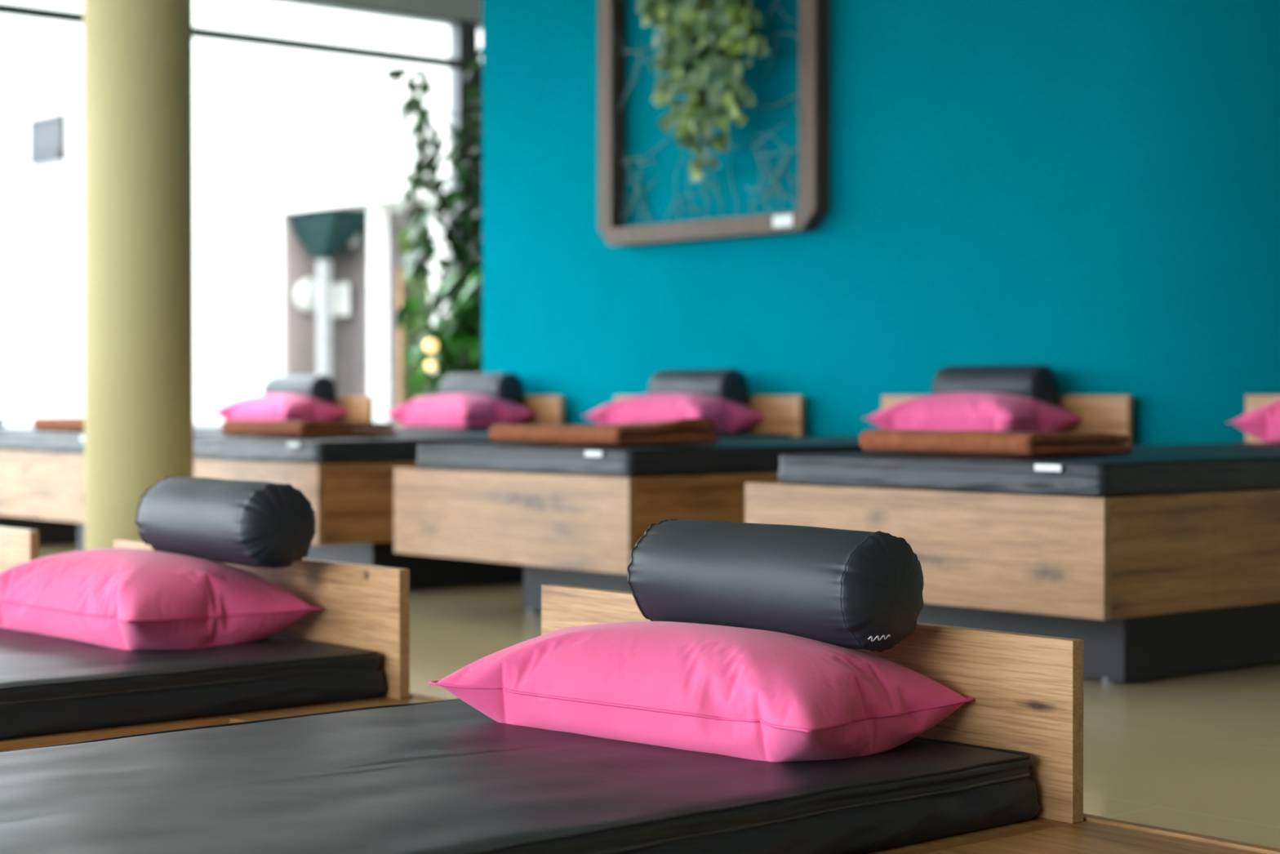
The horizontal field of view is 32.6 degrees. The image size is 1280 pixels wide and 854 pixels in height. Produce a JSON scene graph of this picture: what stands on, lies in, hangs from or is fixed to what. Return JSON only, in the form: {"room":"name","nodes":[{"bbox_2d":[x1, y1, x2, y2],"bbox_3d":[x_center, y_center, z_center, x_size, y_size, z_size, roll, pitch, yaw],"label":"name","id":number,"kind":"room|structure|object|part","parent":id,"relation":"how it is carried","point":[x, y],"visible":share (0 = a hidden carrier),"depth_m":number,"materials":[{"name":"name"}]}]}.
{"room":"spa relaxation room","nodes":[
{"label":"spa relaxation room","id":0,"kind":"room"},
{"bbox_2d":[83,0,193,550],"bbox_3d":[-1.508,-1.043,6.570,0.320,3.150,0.320,-1,1,-41],"label":"column","id":1,"kind":"structure","parent":0,"point":[138,54],"depth_m":6.44,"materials":[{"name":"paint"}]},
{"bbox_2d":[257,0,482,31],"bbox_3d":[-4.883,-2.442,9.046,14.000,0.420,0.200,-1,1,-41],"label":"wall","id":2,"kind":"structure","parent":0,"point":[456,10],"depth_m":12.09,"materials":[{"name":"grey paint"}]},
{"bbox_2d":[0,0,482,368],"bbox_3d":[-4.774,-0.872,9.094,13.800,2.740,0.100,-1,1,-41],"label":"window","id":3,"kind":"structure","parent":2,"relation":"in","point":[463,34],"depth_m":12.12,"materials":[{"name":"grey metal"}]},
{"bbox_3d":[-4.768,-2.232,9.068,13.800,0.020,0.060,-1,1,-41],"label":"head rail","id":4,"kind":"part","parent":3,"relation":"part of","materials":[{"name":"grey metal"}]},
{"bbox_2d":[39,542,1279,848],"bbox_3d":[0.770,0.634,2.644,14.200,0.100,17.400,-1,1,-41],"label":"floor","id":5,"kind":"structure","parent":0,"point":[1197,753],"depth_m":4.13,"materials":[{"name":"tile"}]},
{"bbox_2d":[0,526,39,572],"bbox_3d":[-2.332,0.397,4.407,2.128,0.327,1.410,-1,1,-41],"label":"bed","id":6,"kind":"object","parent":5,"relation":"on","point":[18,546],"visible":0.08,"depth_m":4.86,"materials":[{"name":"brown wood"}]},
{"bbox_2d":[0,395,373,544],"bbox_3d":[-2.333,0.176,9.725,2.050,0.627,1.040,-1,1,-41],"label":"bed","id":7,"kind":"object","parent":5,"relation":"on","point":[360,408],"visible":0.05,"depth_m":9.22,"materials":[{"name":"brown wood"}]},
{"bbox_2d":[0,424,221,431],"bbox_3d":[-2.320,0.032,9.681,2.012,0.079,0.946,-1,1,-41],"label":"mattress","id":8,"kind":"object","parent":7,"relation":"on","point":[6,428],"visible":0.1,"depth_m":9.30,"materials":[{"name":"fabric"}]},
{"bbox_2d":[0,417,4,426],"bbox_3d":[-2.995,-0.027,9.365,0.368,0.052,0.504,-1,1,-41],"label":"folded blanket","id":9,"kind":"object","parent":8,"relation":"on","point":[2,424],"visible":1,"depth_m":9.29,"materials":[{"name":"white fabric"}]},
{"bbox_2d":[210,393,348,421],"bbox_3d":[-1.682,-0.085,10.221,0.365,0.140,0.618,-1,1,-44],"label":"throw pillow","id":10,"kind":"object","parent":8,"relation":"on","point":[276,406],"visible":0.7,"depth_m":10.06,"materials":[{"name":"pink fabric"}]},
{"bbox_2d":[262,374,337,403],"bbox_3d":[-1.599,-0.167,10.277,0.152,0.151,0.453,-1,1,-42],"label":"bolster","id":11,"kind":"object","parent":10,"relation":"on","point":[322,388],"visible":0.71,"depth_m":10.14,"materials":[{"name":"black leather"}]},
{"bbox_3d":[-1.563,0.079,10.384,0.022,0.450,1.040,-1,1,-41],"label":"headboard","id":12,"kind":"part","parent":7,"relation":"part of","materials":[{"name":"brown wood"}]},
{"bbox_2d":[0,538,448,751],"bbox_3d":[-1.400,0.412,3.320,2.128,0.327,1.410,-1,1,-41],"label":"bed","id":13,"kind":"object","parent":5,"relation":"on","point":[364,606],"visible":0.23,"depth_m":3.77,"materials":[{"name":"brown wood"}]},
{"bbox_2d":[0,626,387,739],"bbox_3d":[-1.496,0.424,3.412,2.051,0.088,0.946,-1,1,-42],"label":"mattress","id":14,"kind":"object","parent":13,"relation":"on","point":[49,684],"visible":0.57,"depth_m":3.54,"materials":[{"name":"grey leather"}]},
{"bbox_2d":[0,547,320,650],"bbox_3d":[-0.933,0.303,4.012,0.380,0.157,0.679,-1,1,-42],"label":"throw pillow","id":15,"kind":"object","parent":14,"relation":"on","point":[131,599],"visible":0.98,"depth_m":3.83,"materials":[{"name":"pink fabric"}]},
{"bbox_2d":[134,476,315,568],"bbox_3d":[-0.752,0.170,3.954,0.155,0.152,0.454,-1,1,-39],"label":"bolster","id":16,"kind":"object","parent":15,"relation":"on","point":[260,524],"visible":0.97,"depth_m":3.82,"materials":[{"name":"black leather"}]},
{"bbox_3d":[-1.188,0.517,3.076,2.086,0.088,0.022,-1,1,-41],"label":"panel","id":17,"kind":"part","parent":13,"relation":"part of","materials":[{"name":"brown wood"}]},
{"bbox_3d":[-0.740,0.348,4.128,0.022,0.222,1.040,-1,1,-41],"label":"headboard","id":18,"kind":"part","parent":13,"relation":"part of","materials":[{"name":"brown wood"}]},
{"bbox_2d":[229,697,429,723],"bbox_3d":[-0.404,0.511,3.489,0.358,0.088,0.369,-1,1,-41],"label":"shelf","id":19,"kind":"object","parent":13,"relation":"attached to","point":[294,712],"depth_m":3.61,"materials":[{"name":"brown wood"}]},
{"bbox_3d":[-0.599,0.501,4.007,0.019,0.090,1.410,-1,1,-41],"label":"rail","id":20,"kind":"part","parent":13,"relation":"part of","materials":[{"name":"brown wood"}]},
{"bbox_2d":[0,395,564,551],"bbox_3d":[-1.426,0.190,8.666,2.050,0.627,1.040,-1,1,-41],"label":"bed","id":21,"kind":"object","parent":5,"relation":"on","point":[49,486],"visible":0.12,"depth_m":8.03,"materials":[{"name":"brown wood"}]},
{"bbox_3d":[-2.196,0.214,8.006,0.022,0.243,1.040,-1,1,-41],"label":"foot panel","id":22,"kind":"part","parent":21,"relation":"part of","materials":[{"name":"brown wood"}]},
{"bbox_2d":[0,426,489,453],"bbox_3d":[-1.412,0.046,8.622,2.012,0.079,0.946,-1,1,-41],"label":"mattress","id":23,"kind":"object","parent":21,"relation":"on","point":[54,442],"visible":0.24,"depth_m":8.07,"materials":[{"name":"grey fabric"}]},
{"bbox_2d":[31,417,84,431],"bbox_3d":[-1.996,-0.011,8.200,0.367,0.052,0.524,-1,1,-41],"label":"folded blanket","id":24,"kind":"object","parent":23,"relation":"on","point":[53,424],"visible":0.25,"depth_m":8.12,"materials":[{"name":"orange fabric"}]},
{"bbox_2d":[383,393,537,427],"bbox_3d":[-0.755,-0.070,9.139,0.365,0.140,0.618,-1,1,-39],"label":"throw pillow","id":25,"kind":"object","parent":23,"relation":"on","point":[448,410],"visible":0.95,"depth_m":8.97,"materials":[{"name":"pink fabric"}]},
{"bbox_2d":[436,372,524,404],"bbox_3d":[-0.672,-0.152,9.196,0.152,0.151,0.453,-1,1,-43],"label":"bolster","id":26,"kind":"object","parent":25,"relation":"on","point":[509,387],"visible":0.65,"depth_m":9.07,"materials":[{"name":"black leather"}]},
{"bbox_3d":[-0.656,0.093,9.325,0.022,0.450,1.040,-1,1,-41],"label":"headboard","id":27,"kind":"part","parent":21,"relation":"part of","materials":[{"name":"brown wood"}]},
{"bbox_2d":[423,335,437,395],"bbox_3d":[-1.045,0.008,10.932,0.200,0.930,0.200,-1,1,-41],"label":"globe lamp","id":28,"kind":"object","parent":5,"relation":"on","point":[430,345],"visible":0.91,"depth_m":10.91,"materials":[{"name":"yellow glass"}]},
{"bbox_3d":[-1.045,-0.407,10.927,0.070,0.070,0.070,-1,1,-41],"label":"globe","id":29,"kind":"part","parent":28,"relation":"part of","materials":[{"name":"yellow glass"}]},
{"bbox_3d":[-1.045,-0.307,10.928,0.056,0.056,0.056,-1,1,-41],"label":"globe","id":30,"kind":"part","parent":28,"relation":"part of","materials":[{"name":"yellow glass"}]},
{"bbox_2d":[386,47,482,363],"bbox_3d":[-0.999,-0.790,11.598,0.641,2.507,0.660,0,1,10],"label":"climbing plant","id":31,"kind":"object","parent":5,"relation":"on","point":[468,226],"visible":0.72,"depth_m":11.54,"materials":[{"name":"green plant"}]},
{"bbox_2d":[395,258,482,395],"bbox_3d":[-0.896,-0.190,11.223,0.688,1.318,0.733,-1,1,-41],"label":"plant","id":32,"kind":"object","parent":5,"relation":"on","point":[460,335],"visible":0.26,"depth_m":11.15,"materials":[{"name":"green plant"}]},
{"bbox_3d":[-0.872,-0.348,11.187,0.527,1.001,0.566,-1,1,-41],"label":"stem","id":33,"kind":"part","parent":32,"relation":"part of","materials":[{"name":"green plant"}]},
{"bbox_2d":[193,395,804,589],"bbox_3d":[-0.524,0.204,7.614,2.050,0.627,1.040,-1,1,-41],"label":"bed","id":34,"kind":"object","parent":5,"relation":"on","point":[352,504],"visible":0.23,"depth_m":6.86,"materials":[{"name":"brown wood"}]},
{"bbox_3d":[-1.294,0.228,6.955,0.022,0.243,1.040,-1,1,-41],"label":"foot panel","id":35,"kind":"part","parent":34,"relation":"part of","materials":[{"name":"brown wood"}]},
{"bbox_3d":[-0.822,0.232,6.689,0.350,0.243,0.022,-1,1,-41],"label":"panel","id":36,"kind":"part","parent":34,"relation":"part of","materials":[{"name":"brown wood"}]},
{"bbox_2d":[193,431,791,463],"bbox_3d":[-0.510,0.060,7.571,2.012,0.079,0.946,-1,1,-41],"label":"mattress","id":37,"kind":"object","parent":34,"relation":"on","point":[401,447],"visible":0.41,"depth_m":6.79,"materials":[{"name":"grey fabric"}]},
{"bbox_2d":[221,419,397,437],"bbox_3d":[-1.081,0.003,7.134,0.368,0.052,0.504,-1,1,-41],"label":"folded blanket","id":38,"kind":"object","parent":37,"relation":"on","point":[307,428],"visible":1,"depth_m":6.97,"materials":[{"name":"orange fabric"}]},
{"bbox_2d":[582,392,765,431],"bbox_3d":[0.127,-0.057,8.110,0.365,0.140,0.618,-1,1,-45],"label":"throw pillow","id":39,"kind":"object","parent":37,"relation":"on","point":[726,415],"visible":0.73,"depth_m":7.97,"materials":[{"name":"pink fabric"}]},
{"bbox_2d":[648,368,749,404],"bbox_3d":[0.216,-0.139,8.159,0.153,0.152,0.453,-1,1,-39],"label":"bolster","id":40,"kind":"object","parent":39,"relation":"on","point":[730,384],"visible":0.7,"depth_m":8.03,"materials":[{"name":"black leather"}]},
{"bbox_3d":[0.246,0.107,8.273,0.022,0.450,1.040,-1,1,-41],"label":"headboard","id":41,"kind":"part","parent":34,"relation":"part of","materials":[{"name":"brown wood"}]},
{"bbox_2d":[393,395,1132,613],"bbox_3d":[0.413,0.219,6.521,2.050,0.627,1.040,-1,1,-41],"label":"bed","id":42,"kind":"object","parent":5,"relation":"on","point":[579,531],"visible":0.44,"depth_m":5.81,"materials":[{"name":"brown wood"}]},
{"bbox_3d":[-0.357,0.243,5.862,0.022,0.243,1.040,-1,1,-41],"label":"foot panel","id":43,"kind":"part","parent":42,"relation":"part of","materials":[{"name":"brown wood"}]},
{"bbox_3d":[0.115,0.246,5.596,0.350,0.243,0.022,-1,1,-41],"label":"panel","id":44,"kind":"part","parent":42,"relation":"part of","materials":[{"name":"brown wood"}]},
{"bbox_3d":[0.886,0.237,6.257,1.676,0.243,0.022,-1,1,-41],"label":"panel","id":45,"kind":"part","parent":42,"relation":"part of","materials":[{"name":"brown wood"}]},
{"bbox_2d":[416,435,1118,477],"bbox_3d":[0.427,0.075,6.478,2.012,0.079,0.946,-1,1,-41],"label":"mattress","id":46,"kind":"object","parent":42,"relation":"on","point":[756,455],"visible":0.49,"depth_m":5.76,"materials":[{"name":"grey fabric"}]},
{"bbox_2d":[488,417,718,444],"bbox_3d":[-0.106,0.009,5.995,0.368,0.069,0.563,-1,1,-41],"label":"folded blanket","id":47,"kind":"object","parent":46,"relation":"on","point":[684,431],"visible":1,"depth_m":5.83,"materials":[{"name":"orange fabric"}]},
{"bbox_2d":[862,391,1084,432],"bbox_3d":[1.064,-0.042,7.017,0.365,0.140,0.618,-1,1,-42],"label":"throw pillow","id":48,"kind":"object","parent":46,"relation":"on","point":[962,411],"visible":0.77,"depth_m":6.87,"materials":[{"name":"pink fabric"}]},
{"bbox_2d":[932,364,1059,405],"bbox_3d":[1.147,-0.124,7.074,0.153,0.153,0.453,-1,1,-41],"label":"bolster","id":49,"kind":"object","parent":48,"relation":"on","point":[1037,382],"visible":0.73,"depth_m":6.97,"materials":[{"name":"black leather"}]},
{"bbox_3d":[1.183,0.121,7.180,0.022,0.450,1.040,-1,1,-41],"label":"headboard","id":50,"kind":"part","parent":42,"relation":"part of","materials":[{"name":"brown wood"}]},
{"bbox_2d":[541,583,1279,853],"bbox_3d":[-0.468,0.426,2.233,2.128,0.327,1.410,-1,1,-41],"label":"bed","id":51,"kind":"object","parent":5,"relation":"on","point":[1027,689],"visible":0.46,"depth_m":2.68,"materials":[{"name":"brown wood"}]},
{"bbox_2d":[0,697,1040,853],"bbox_3d":[-0.562,0.439,2.324,2.052,0.089,0.908,-1,1,-42],"label":"mattress","id":52,"kind":"object","parent":51,"relation":"on","point":[446,776],"visible":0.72,"depth_m":2.44,"materials":[{"name":"grey leather"}]},
{"bbox_2d":[428,621,974,762],"bbox_3d":[0.070,0.327,2.834,0.634,0.141,0.349,1,1,41],"label":"throw pillow","id":53,"kind":"object","parent":52,"relation":"on","point":[761,695],"visible":0.99,"depth_m":2.70,"materials":[{"name":"pink fabric"}]},
{"bbox_2d":[626,519,924,652],"bbox_3d":[0.172,0.203,2.877,0.155,0.153,0.454,-1,1,-41],"label":"bolster","id":54,"kind":"object","parent":53,"relation":"on","point":[849,588],"visible":0.9,"depth_m":2.77,"materials":[{"name":"black leather"}]},
{"bbox_3d":[0.192,0.363,3.041,0.022,0.222,1.040,-1,1,-41],"label":"headboard","id":55,"kind":"part","parent":51,"relation":"part of","materials":[{"name":"brown wood"}]},
{"bbox_3d":[-0.256,0.531,1.989,2.086,0.088,0.022,-1,1,-41],"label":"panel","id":56,"kind":"part","parent":51,"relation":"part of","materials":[{"name":"brown wood"}]},
{"bbox_2d":[926,821,1266,853],"bbox_3d":[0.528,0.526,2.402,0.358,0.088,0.369,-1,1,-41],"label":"shelf","id":57,"kind":"object","parent":51,"relation":"attached to","point":[1064,837],"depth_m":2.52,"materials":[{"name":"brown wood"}]},
{"bbox_3d":[0.333,0.516,2.920,0.019,0.090,1.410,-1,1,-41],"label":"rail","id":58,"kind":"part","parent":51,"relation":"part of","materials":[{"name":"brown wood"}]},
{"bbox_2d":[745,395,1279,684],"bbox_3d":[1.363,0.234,5.413,2.050,0.627,1.040,-1,1,-41],"label":"bed","id":59,"kind":"object","parent":5,"relation":"on","point":[1156,586],"visible":0.73,"depth_m":4.64,"materials":[{"name":"brown wood"}]},
{"bbox_3d":[1.040,0.243,5.807,2.028,0.243,0.022,-1,1,-41],"label":"panel","id":60,"kind":"part","parent":59,"relation":"part of","materials":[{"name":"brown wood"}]},
{"bbox_3d":[0.593,0.258,4.753,0.022,0.243,1.040,-1,1,-41],"label":"foot panel","id":61,"kind":"part","parent":59,"relation":"part of","materials":[{"name":"brown wood"}]},
{"bbox_2d":[777,442,1279,497],"bbox_3d":[1.377,0.089,5.369,2.012,0.079,0.946,-1,1,-41],"label":"mattress","id":62,"kind":"object","parent":59,"relation":"on","point":[1184,468],"visible":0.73,"depth_m":4.67,"materials":[{"name":"grey leather"}]},
{"bbox_2d":[859,429,1132,456],"bbox_3d":[0.799,0.032,4.940,0.367,0.052,0.502,-1,1,-41],"label":"folded blanket","id":63,"kind":"object","parent":62,"relation":"on","point":[975,442],"visible":1,"depth_m":4.79,"materials":[{"name":"orange fabric"}]},
{"bbox_2d":[1226,400,1279,442],"bbox_3d":[1.969,-0.028,5.962,0.365,0.140,0.618,-1,1,-44],"label":"throw pillow","id":64,"kind":"object","parent":62,"relation":"on","point":[1262,423],"visible":1,"depth_m":6.02,"materials":[{"name":"pink fabric"}]},
{"bbox_3d":[1.066,0.261,4.488,0.350,0.243,0.022,-1,1,-41],"label":"panel","id":65,"kind":"part","parent":59,"relation":"part of","materials":[{"name":"brown wood"}]},
{"bbox_3d":[1.836,0.252,5.148,1.676,0.243,0.022,-1,1,-41],"label":"panel","id":66,"kind":"part","parent":59,"relation":"part of","materials":[{"name":"brown wood"}]},
{"bbox_3d":[2.133,0.136,6.071,0.022,0.450,1.040,-1,1,-41],"label":"headboard","id":67,"kind":"part","parent":59,"relation":"part of","materials":[{"name":"brown wood"}]},
{"bbox_2d":[482,0,1279,444],"bbox_3d":[1.878,-1.061,7.856,5.557,3.150,2.447,0,1,9],"label":"wall","id":68,"kind":"structure","parent":0,"point":[1088,191],"depth_m":7.50,"materials":[{"name":"teal paint"}]},
{"bbox_2d":[598,0,829,246],"bbox_3d":[0.254,-1.521,8.258,0.076,1.620,1.220,-1,1,-41],"label":"wooden picture frame","id":69,"kind":"object","parent":68,"relation":"attached to","point":[814,15],"visible":0.94,"depth_m":8.14,"materials":[{"name":"brown wood"}]},
{"bbox_2d":[637,0,769,181],"bbox_3d":[0.219,-1.574,8.110,0.189,1.316,0.736,-1,1,-41],"label":"hanging plant","id":70,"kind":"object","parent":69,"relation":"hanging from","point":[701,44],"visible":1,"depth_m":8.07,"materials":[{"name":"green plant"}]},
{"bbox_3d":[0.516,-0.744,7.907,0.002,0.042,0.100,-1,1,-41],"label":"title plate","id":71,"kind":"part","parent":69,"relation":"part of","materials":[{"name":"white plastic"}]},
{"label":"outside","id":72,"kind":"structure","parent":0,"visible":0},
{"bbox_3d":[-22.800,0.472,26.610,80.000,0.180,49.930,-1,1,-41],"label":"trim","id":73,"kind":"structure","parent":72,"visible":0},
{"bbox_2d":[0,0,482,426],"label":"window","id":74,"kind":"structure","parent":73,"relation":"on","point":[278,134],"depth_m":19.22,"materials":[{"name":"glass"}]},
{"bbox_2d":[29,113,66,164],"bbox_3d":[-5.996,-2.908,22.131,0.048,0.456,0.724,-1,1,-41],"label":"louvred window","id":75,"kind":"structure","parent":74,"relation":"attached to","point":[47,137],"depth_m":22.09,"materials":[{"name":"grey metal"}]},
{"bbox_2d":[294,278,316,313],"bbox_3d":[-2.853,-1.133,18.882,0.300,0.300,0.095,-1,1,-41],"label":"round wall lamp","id":76,"kind":"object","parent":74,"relation":"attached to","point":[305,292],"visible":0.87,"depth_m":18.83,"materials":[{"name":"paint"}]},
{"bbox_2d":[331,282,350,316],"bbox_3d":[-2.603,-1.098,18.952,0.110,0.290,0.400,-1,1,-41],"label":"wall sign","id":77,"kind":"object","parent":74,"relation":"attached to","point":[340,292],"visible":0.6,"depth_m":18.84,"materials":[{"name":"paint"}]},
{"bbox_2d":[347,232,359,247],"bbox_3d":[-2.459,-1.629,18.771,0.076,0.170,0.170,-1,1,-41],"label":"round wall lamp","id":78,"kind":"object","parent":74,"relation":"attached to","point":[355,239],"visible":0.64,"depth_m":18.73,"materials":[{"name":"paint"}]},
{"bbox_3d":[-2.137,-0.660,17.867,0.120,2.320,0.120,-1,1,-41],"label":"porch post","id":79,"kind":"part","parent":74,"relation":"part of","materials":[{"name":"paint"}]},
{"bbox_3d":[-1.970,-0.681,19.409,0.080,2.320,1.006,-1,1,-41],"label":"door frame","id":80,"kind":"part","parent":74,"relation":"part of","materials":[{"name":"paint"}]},
{"bbox_3d":[-1.567,-0.651,17.210,0.130,2.320,0.130,-1,1,-41],"label":"porch post","id":81,"kind":"part","parent":74,"relation":"part of","materials":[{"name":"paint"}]},
{"bbox_2d":[288,210,368,377],"bbox_3d":[-2.673,-0.661,18.709,0.400,2.300,0.900,-1,1,-41],"label":"floor lamp","id":82,"kind":"object","parent":73,"relation":"on","point":[324,234],"visible":0.79,"depth_m":18.68,"materials":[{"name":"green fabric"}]},
{"bbox_3d":[-2.706,-0.477,18.749,0.090,1.930,0.090,-1,1,-41],"label":"post","id":83,"kind":"part","parent":82,"relation":"part of","materials":[{"name":"grey"}]},
{"bbox_2d":[398,226,429,426],"bbox_3d":[-1.910,-0.906,20.597,1.170,2.746,1.445,-1,1,-37],"label":"bush","id":84,"kind":"object","parent":73,"relation":"on","point":[409,290],"visible":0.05,"depth_m":20.24,"materials":[{"name":"green plant"}]},
{"bbox_3d":[-1.938,-0.618,20.635,0.824,2.168,0.789,0,1,31],"label":"stem","id":85,"kind":"part","parent":84,"relation":"part of","materials":[{"name":"green plant"}]},
{"bbox_2d":[398,229,429,373],"bbox_3d":[-2.386,-0.801,21.856,1.226,2.502,1.359,0,1,-23],"label":"bush","id":86,"kind":"object","parent":73,"relation":"on","point":[402,357],"visible":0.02,"depth_m":21.67,"materials":[{"name":"green plant"}]}
]}

